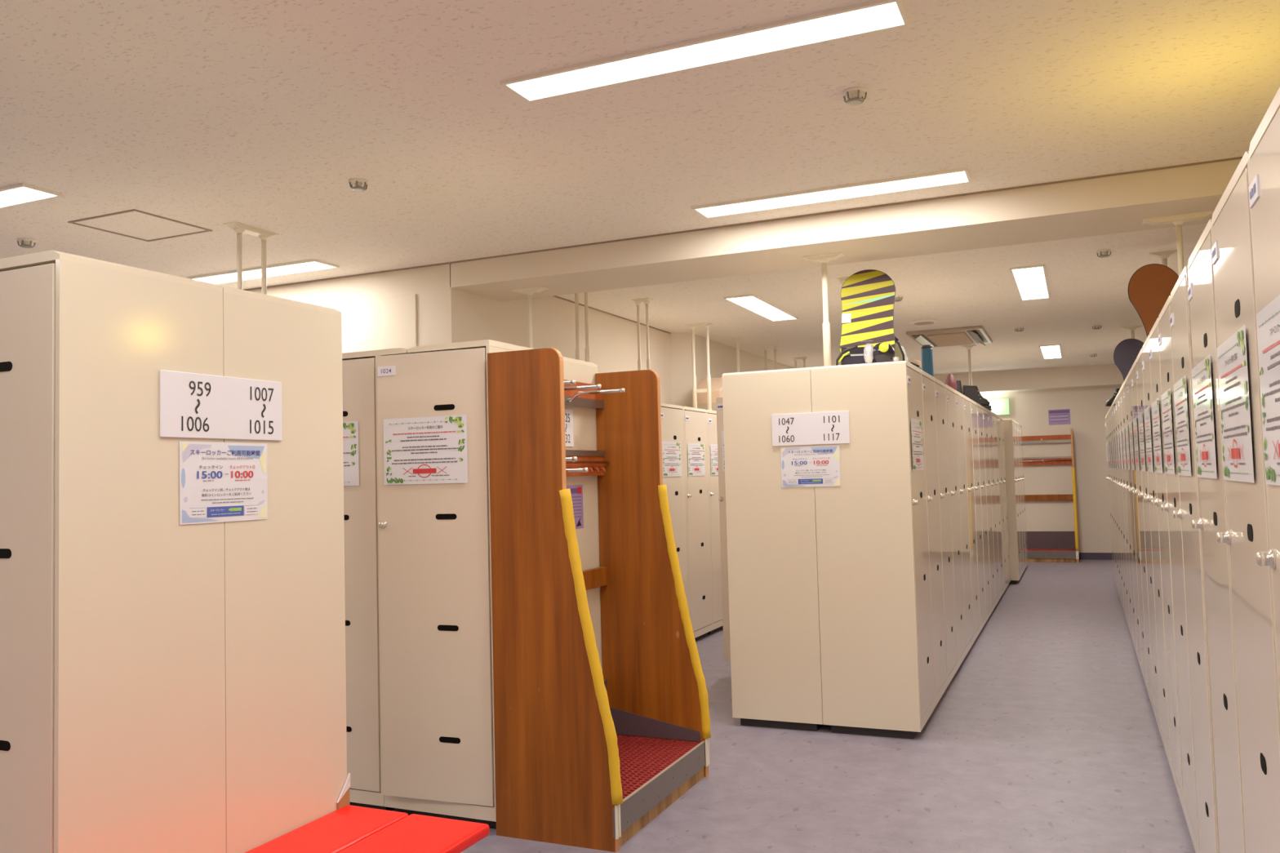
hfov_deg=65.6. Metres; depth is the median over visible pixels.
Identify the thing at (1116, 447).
notice sheet
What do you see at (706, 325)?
strut
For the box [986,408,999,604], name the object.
locker
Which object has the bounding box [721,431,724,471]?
notice sheet
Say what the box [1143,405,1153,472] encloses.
notice sheet
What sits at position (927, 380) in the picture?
locker
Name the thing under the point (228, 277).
recessed light
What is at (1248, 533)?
locker
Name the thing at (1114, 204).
beam
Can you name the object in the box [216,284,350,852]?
locker
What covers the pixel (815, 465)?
poster
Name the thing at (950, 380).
beanie
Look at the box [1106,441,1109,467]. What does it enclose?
notice sheet
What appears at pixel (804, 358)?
strut
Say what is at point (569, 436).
number sign
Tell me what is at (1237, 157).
trim
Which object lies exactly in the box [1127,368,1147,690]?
locker
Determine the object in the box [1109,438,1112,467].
notice sheet
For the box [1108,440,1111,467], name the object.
notice sheet
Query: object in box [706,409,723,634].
locker
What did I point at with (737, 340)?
strut
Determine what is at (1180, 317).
locker
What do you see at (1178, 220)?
strut
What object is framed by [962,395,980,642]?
locker
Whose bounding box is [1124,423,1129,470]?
notice sheet
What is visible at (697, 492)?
locker
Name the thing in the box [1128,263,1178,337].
snowboard
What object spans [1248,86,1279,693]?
locker
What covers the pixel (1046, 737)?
floor
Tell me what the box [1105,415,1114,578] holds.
locker
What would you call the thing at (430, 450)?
notice sheet
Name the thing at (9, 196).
diffuser
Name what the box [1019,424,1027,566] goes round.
locker
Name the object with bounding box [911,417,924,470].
notice sheet
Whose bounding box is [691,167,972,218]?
recessed light
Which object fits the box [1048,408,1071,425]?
notice
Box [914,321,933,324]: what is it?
grille
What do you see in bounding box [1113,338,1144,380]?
snowboard
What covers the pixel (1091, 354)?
smoke detector
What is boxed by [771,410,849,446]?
number sign
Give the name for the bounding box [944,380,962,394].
boot
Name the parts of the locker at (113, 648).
door, panel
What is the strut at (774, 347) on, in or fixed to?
on the locker
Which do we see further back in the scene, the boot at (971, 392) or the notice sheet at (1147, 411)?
the boot at (971, 392)
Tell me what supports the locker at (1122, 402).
on the floor
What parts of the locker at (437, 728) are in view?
lock knob, number plate, panel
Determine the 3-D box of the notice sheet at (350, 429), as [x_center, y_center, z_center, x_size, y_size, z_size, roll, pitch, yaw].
[-1.257,0.112,3.920,0.362,0.250,0.002,-3,-3,24]
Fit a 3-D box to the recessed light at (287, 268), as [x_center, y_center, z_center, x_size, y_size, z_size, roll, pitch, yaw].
[-2.060,-0.938,5.853,0.586,0.012,0.248,-3,-3,24]
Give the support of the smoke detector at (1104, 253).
attached to the ceiling
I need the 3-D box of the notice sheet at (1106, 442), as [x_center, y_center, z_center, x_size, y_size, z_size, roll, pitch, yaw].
[5.007,0.303,10.642,0.002,0.272,0.387,-3,-3,24]
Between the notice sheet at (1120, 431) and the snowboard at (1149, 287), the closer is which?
the snowboard at (1149, 287)
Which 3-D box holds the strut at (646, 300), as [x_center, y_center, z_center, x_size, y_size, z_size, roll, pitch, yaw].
[0.027,-0.542,7.233,0.140,0.775,0.080,-3,-3,24]
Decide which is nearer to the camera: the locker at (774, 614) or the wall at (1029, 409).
the locker at (774, 614)
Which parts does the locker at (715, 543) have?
panel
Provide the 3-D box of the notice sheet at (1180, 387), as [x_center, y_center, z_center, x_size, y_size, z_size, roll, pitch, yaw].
[1.544,0.004,2.829,0.002,0.272,0.387,-3,-3,24]
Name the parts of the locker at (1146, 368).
panel, lock knob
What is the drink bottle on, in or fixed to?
on the locker at (949, 392)
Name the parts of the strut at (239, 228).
ceiling plate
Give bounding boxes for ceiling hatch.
[67,208,212,241]
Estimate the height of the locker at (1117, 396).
1.775 m
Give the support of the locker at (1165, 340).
on the floor
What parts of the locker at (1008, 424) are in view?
panel, door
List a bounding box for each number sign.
[160,369,282,440]
[564,408,573,446]
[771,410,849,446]
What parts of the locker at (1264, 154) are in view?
number plate, panel, lock knob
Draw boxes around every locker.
[0,249,226,852]
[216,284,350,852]
[342,347,408,810]
[376,339,533,829]
[562,356,602,670]
[660,402,689,613]
[683,406,713,640]
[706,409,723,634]
[715,397,730,661]
[721,367,822,731]
[810,360,934,739]
[920,369,946,707]
[933,377,957,687]
[945,384,965,669]
[954,390,973,655]
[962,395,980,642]
[969,399,986,631]
[976,402,991,621]
[982,406,995,613]
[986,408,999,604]
[991,412,1004,598]
[995,414,1007,591]
[1000,417,1010,586]
[1003,418,1021,584]
[1014,421,1023,575]
[1017,422,1026,571]
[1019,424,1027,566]
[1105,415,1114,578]
[1106,413,1115,583]
[1107,411,1118,591]
[1108,408,1119,597]
[1110,404,1122,605]
[1111,400,1124,613]
[1113,397,1127,622]
[1115,392,1130,633]
[1118,387,1133,644]
[1120,382,1137,657]
[1123,375,1142,674]
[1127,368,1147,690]
[1131,359,1154,712]
[1136,347,1162,740]
[1142,334,1172,773]
[1149,317,1184,813]
[1158,295,1199,852]
[1169,265,1219,852]
[1187,219,1246,852]
[1211,151,1279,852]
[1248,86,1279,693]
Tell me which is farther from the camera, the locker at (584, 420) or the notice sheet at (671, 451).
the notice sheet at (671, 451)
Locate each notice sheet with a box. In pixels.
[342,421,359,485]
[383,414,467,484]
[662,441,681,476]
[687,442,705,475]
[710,444,718,475]
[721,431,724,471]
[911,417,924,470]
[1106,441,1107,467]
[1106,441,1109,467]
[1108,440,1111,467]
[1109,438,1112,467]
[1111,436,1114,468]
[1112,435,1115,468]
[1115,433,1118,468]
[1116,432,1120,468]
[1119,429,1123,469]
[1121,427,1126,469]
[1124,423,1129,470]
[1128,420,1134,470]
[1133,416,1139,471]
[1137,411,1145,471]
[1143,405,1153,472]
[1151,398,1162,473]
[1160,388,1174,474]
[1173,374,1191,475]
[1191,354,1217,479]
[1216,324,1253,483]
[1256,294,1279,485]
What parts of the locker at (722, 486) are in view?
number plate, lock knob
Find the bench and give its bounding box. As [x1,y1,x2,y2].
[244,804,489,852]
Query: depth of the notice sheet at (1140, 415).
4.65 m
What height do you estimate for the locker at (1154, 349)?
1.775 m
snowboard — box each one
[835,269,898,365]
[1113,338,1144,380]
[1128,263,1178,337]
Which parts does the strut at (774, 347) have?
ceiling plate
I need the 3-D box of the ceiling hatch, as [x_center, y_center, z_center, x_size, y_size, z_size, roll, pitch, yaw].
[-2.442,-0.981,4.864,0.450,0.005,0.450,-3,-3,24]
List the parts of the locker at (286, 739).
panel, corner guard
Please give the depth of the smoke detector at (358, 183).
4.22 m
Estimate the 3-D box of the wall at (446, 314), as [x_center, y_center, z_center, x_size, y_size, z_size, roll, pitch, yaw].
[-0.731,0.551,10.898,3.820,2.550,9.640,-3,-3,24]
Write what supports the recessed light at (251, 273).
in the ceiling
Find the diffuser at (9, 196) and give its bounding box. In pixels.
[0,186,54,206]
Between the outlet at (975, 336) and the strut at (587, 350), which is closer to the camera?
the strut at (587, 350)
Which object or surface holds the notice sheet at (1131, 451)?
attached to the locker at (1129, 375)
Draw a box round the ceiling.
[0,0,1279,375]
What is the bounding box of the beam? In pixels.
[449,159,1240,302]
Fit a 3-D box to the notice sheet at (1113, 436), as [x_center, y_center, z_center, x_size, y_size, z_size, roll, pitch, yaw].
[3.989,0.215,8.344,0.002,0.272,0.387,-3,-3,24]
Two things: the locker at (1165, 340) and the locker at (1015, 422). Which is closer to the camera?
the locker at (1165, 340)
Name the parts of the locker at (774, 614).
panel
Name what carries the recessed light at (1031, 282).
in the ceiling
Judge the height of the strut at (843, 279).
0.775 m
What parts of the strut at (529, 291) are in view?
ceiling plate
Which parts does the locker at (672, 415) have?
panel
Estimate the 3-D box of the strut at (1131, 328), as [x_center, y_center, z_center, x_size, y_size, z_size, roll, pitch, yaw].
[4.655,-0.559,9.341,0.200,0.775,0.084,-3,-3,24]
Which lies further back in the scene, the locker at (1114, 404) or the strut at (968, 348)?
the strut at (968, 348)
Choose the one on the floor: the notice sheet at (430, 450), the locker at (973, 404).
the locker at (973, 404)
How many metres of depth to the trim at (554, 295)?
7.81 m
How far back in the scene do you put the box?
8.57 m
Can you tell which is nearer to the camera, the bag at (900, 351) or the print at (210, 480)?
the print at (210, 480)
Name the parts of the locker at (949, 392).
panel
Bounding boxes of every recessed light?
[0,182,62,208]
[186,270,236,284]
[242,266,261,280]
[266,258,339,277]
[500,0,910,102]
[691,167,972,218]
[723,293,798,321]
[1009,264,1050,300]
[1039,344,1062,359]
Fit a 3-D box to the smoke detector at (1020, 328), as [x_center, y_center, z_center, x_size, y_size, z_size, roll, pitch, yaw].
[3.532,-0.903,9.239,0.082,0.038,0.082,-3,-3,24]
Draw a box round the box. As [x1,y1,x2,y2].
[691,377,722,411]
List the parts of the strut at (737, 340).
ceiling plate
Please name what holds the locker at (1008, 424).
on the floor
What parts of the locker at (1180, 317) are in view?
number plate, lock knob, panel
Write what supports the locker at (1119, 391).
on the floor
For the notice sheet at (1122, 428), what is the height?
0.272 m
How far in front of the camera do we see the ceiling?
3.70 m
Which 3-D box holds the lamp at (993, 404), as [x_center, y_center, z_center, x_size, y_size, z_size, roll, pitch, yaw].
[4.818,-0.335,13.640,0.144,0.194,0.187,-3,-3,24]
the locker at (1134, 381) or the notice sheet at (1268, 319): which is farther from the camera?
the locker at (1134, 381)
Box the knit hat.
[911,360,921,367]
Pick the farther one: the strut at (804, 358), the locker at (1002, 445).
the strut at (804, 358)
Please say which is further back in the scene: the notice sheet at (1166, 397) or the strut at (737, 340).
the strut at (737, 340)
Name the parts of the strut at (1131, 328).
ceiling plate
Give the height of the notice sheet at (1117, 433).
0.272 m
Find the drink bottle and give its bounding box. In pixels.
[920,344,933,377]
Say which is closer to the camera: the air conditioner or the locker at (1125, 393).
the locker at (1125, 393)
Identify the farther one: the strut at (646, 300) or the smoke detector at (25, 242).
the strut at (646, 300)
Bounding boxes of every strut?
[222,221,279,294]
[511,285,547,348]
[574,292,590,362]
[631,297,653,370]
[687,322,712,410]
[731,336,743,372]
[761,345,778,370]
[791,356,807,368]
[802,252,844,366]
[835,276,848,284]
[961,344,976,385]
[1120,324,1143,338]
[1142,210,1213,276]
[1148,249,1177,266]
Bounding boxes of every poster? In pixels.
[179,441,267,524]
[780,444,840,487]
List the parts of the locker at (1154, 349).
number plate, panel, lock knob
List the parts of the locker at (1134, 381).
panel, lock knob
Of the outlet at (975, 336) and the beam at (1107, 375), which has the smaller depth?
the outlet at (975, 336)
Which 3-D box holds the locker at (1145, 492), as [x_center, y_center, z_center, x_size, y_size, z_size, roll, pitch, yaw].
[2.554,0.532,4.529,0.466,1.775,0.501,-3,-3,24]
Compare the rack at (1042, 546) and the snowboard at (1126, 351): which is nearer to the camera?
the snowboard at (1126, 351)
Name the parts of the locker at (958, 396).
panel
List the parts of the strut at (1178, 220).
ceiling plate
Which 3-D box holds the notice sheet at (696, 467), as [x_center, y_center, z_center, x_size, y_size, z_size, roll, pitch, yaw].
[0.434,0.252,7.604,0.002,0.250,0.362,-3,-3,24]
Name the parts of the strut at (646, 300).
ceiling plate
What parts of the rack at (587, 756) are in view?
panel, rail, edge trim, rail, hanging rod, rail, kick panel, panel, kick panel, kick plate, edge trim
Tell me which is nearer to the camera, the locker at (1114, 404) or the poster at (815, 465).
the poster at (815, 465)
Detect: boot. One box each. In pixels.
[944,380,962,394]
[961,385,991,408]
[1105,388,1119,406]
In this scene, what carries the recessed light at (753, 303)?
in the ceiling
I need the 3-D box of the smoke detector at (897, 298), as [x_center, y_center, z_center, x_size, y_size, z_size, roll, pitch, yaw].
[1.917,-0.953,7.396,0.082,0.038,0.082,-3,-3,24]
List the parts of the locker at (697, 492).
panel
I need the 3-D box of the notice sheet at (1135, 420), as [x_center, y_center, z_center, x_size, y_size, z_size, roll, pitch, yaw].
[2.562,0.092,5.127,0.002,0.272,0.387,-3,-3,24]
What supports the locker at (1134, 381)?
on the floor
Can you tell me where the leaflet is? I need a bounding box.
[566,484,583,528]
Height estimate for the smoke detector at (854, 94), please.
0.038 m
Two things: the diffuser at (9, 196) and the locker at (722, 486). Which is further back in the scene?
the locker at (722, 486)
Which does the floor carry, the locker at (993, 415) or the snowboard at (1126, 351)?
the locker at (993, 415)
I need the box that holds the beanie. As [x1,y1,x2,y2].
[944,373,956,390]
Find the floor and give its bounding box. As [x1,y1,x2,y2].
[391,559,1195,852]
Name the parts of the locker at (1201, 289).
number plate, lock knob, panel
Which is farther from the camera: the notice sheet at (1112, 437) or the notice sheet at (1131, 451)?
the notice sheet at (1112, 437)
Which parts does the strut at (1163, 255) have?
ceiling plate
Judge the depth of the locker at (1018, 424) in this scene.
11.76 m
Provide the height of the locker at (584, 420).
1.775 m
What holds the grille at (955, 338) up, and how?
attached to the air conditioner
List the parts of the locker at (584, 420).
panel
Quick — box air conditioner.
[906,325,992,347]
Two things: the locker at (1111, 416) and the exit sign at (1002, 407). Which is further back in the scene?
the exit sign at (1002, 407)
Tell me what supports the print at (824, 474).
attached to the poster at (815, 465)
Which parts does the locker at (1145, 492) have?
panel, lock knob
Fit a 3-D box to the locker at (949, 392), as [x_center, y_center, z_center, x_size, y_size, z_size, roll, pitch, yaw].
[1.795,0.644,6.340,0.484,1.775,0.501,-3,-3,24]
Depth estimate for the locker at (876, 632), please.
4.74 m
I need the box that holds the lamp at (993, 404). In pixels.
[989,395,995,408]
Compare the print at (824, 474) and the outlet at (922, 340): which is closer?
the print at (824, 474)
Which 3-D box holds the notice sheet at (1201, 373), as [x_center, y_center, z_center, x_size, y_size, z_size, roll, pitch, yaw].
[1.324,-0.015,2.334,0.002,0.272,0.387,-3,-3,24]
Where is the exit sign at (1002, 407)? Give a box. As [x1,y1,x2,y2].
[987,398,1009,415]
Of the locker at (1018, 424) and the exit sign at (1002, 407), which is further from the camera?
the exit sign at (1002, 407)
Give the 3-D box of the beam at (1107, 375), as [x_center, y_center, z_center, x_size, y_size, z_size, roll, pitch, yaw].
[5.188,-0.623,13.431,5.100,0.265,0.300,-3,-3,24]
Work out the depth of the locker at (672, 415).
7.24 m
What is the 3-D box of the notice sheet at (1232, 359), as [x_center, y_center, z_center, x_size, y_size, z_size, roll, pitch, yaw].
[1.120,-0.033,1.875,0.002,0.272,0.387,-3,-3,24]
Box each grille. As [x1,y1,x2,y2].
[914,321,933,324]
[927,332,973,346]
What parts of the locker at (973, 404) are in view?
panel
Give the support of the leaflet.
attached to the locker at (584, 420)
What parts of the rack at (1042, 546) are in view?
rail, rail, hanging rod, rail, kick panel, kick plate, edge trim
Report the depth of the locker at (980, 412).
8.06 m
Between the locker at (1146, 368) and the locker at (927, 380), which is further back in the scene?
the locker at (927, 380)
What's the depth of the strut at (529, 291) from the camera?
5.93 m
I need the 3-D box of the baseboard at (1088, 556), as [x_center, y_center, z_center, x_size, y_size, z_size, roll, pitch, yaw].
[5.318,1.750,13.439,5.080,0.090,0.012,-3,-3,24]
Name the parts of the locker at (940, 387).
panel, lock knob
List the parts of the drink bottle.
lid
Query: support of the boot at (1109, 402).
on the locker at (1111, 416)
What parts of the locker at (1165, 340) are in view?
number plate, panel, lock knob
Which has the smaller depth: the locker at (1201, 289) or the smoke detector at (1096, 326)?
the locker at (1201, 289)
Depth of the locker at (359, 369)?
3.82 m
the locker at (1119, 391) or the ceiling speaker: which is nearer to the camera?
the locker at (1119, 391)
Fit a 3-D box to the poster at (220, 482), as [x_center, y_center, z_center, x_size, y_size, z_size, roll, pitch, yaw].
[-1.035,0.139,2.482,0.001,0.198,0.278,-3,-3,24]
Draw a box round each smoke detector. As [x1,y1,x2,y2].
[17,237,35,248]
[348,177,368,191]
[842,86,866,105]
[894,295,902,302]
[1014,326,1023,332]
[1089,353,1097,356]
[1092,324,1101,329]
[1096,248,1111,257]
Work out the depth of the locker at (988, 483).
8.52 m
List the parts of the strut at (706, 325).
ceiling plate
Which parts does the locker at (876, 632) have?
panel, number plate, lock knob, door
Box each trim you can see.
[244,156,1242,290]
[554,295,671,333]
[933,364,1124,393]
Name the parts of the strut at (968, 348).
ceiling plate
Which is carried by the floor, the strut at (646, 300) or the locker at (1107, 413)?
the locker at (1107, 413)
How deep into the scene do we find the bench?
2.57 m
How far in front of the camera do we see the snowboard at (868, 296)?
5.16 m
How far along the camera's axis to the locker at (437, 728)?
3.67 m
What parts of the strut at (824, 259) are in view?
ceiling plate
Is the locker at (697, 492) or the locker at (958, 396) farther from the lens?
the locker at (697, 492)
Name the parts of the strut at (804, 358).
ceiling plate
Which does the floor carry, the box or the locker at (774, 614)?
the locker at (774, 614)
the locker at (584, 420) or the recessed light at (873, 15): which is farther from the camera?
the locker at (584, 420)
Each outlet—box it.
[911,334,937,346]
[966,329,988,343]
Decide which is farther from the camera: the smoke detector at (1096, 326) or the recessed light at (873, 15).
the smoke detector at (1096, 326)
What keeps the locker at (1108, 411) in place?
on the floor
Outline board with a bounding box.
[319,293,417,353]
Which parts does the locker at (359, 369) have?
door, panel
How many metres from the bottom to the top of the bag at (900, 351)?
0.230 m
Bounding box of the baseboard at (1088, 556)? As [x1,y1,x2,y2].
[1078,552,1111,559]
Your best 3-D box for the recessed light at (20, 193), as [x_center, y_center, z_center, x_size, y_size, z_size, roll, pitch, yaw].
[-3.117,-0.979,4.473,1.268,0.012,0.178,-3,-3,24]
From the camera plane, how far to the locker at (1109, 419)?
9.20 m
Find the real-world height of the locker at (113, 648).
1.775 m
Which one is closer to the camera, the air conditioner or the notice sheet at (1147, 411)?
the notice sheet at (1147, 411)
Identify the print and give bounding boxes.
[191,480,257,515]
[788,474,830,483]
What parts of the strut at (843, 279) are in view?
ceiling plate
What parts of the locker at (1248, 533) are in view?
number plate, lock knob, panel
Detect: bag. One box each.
[894,336,907,360]
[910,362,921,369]
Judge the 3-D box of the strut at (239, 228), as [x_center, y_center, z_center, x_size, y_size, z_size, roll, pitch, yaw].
[-1.935,-0.604,4.953,0.080,0.775,0.290,-3,-3,24]
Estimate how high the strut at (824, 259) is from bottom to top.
0.625 m
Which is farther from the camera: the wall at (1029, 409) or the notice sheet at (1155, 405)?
the wall at (1029, 409)
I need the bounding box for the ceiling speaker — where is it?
[910,319,937,324]
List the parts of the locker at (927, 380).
number plate, panel, lock knob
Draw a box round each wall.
[248,263,793,407]
[980,385,1121,552]
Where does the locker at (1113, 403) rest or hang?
on the floor
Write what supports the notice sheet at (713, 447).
attached to the locker at (715, 543)
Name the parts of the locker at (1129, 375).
panel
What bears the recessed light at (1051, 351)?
in the ceiling
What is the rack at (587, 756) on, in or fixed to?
on the floor
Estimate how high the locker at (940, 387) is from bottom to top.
1.775 m
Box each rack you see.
[487,346,711,852]
[1022,428,1079,562]
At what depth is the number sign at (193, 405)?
2.47 m
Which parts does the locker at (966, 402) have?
panel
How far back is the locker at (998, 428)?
9.90 m

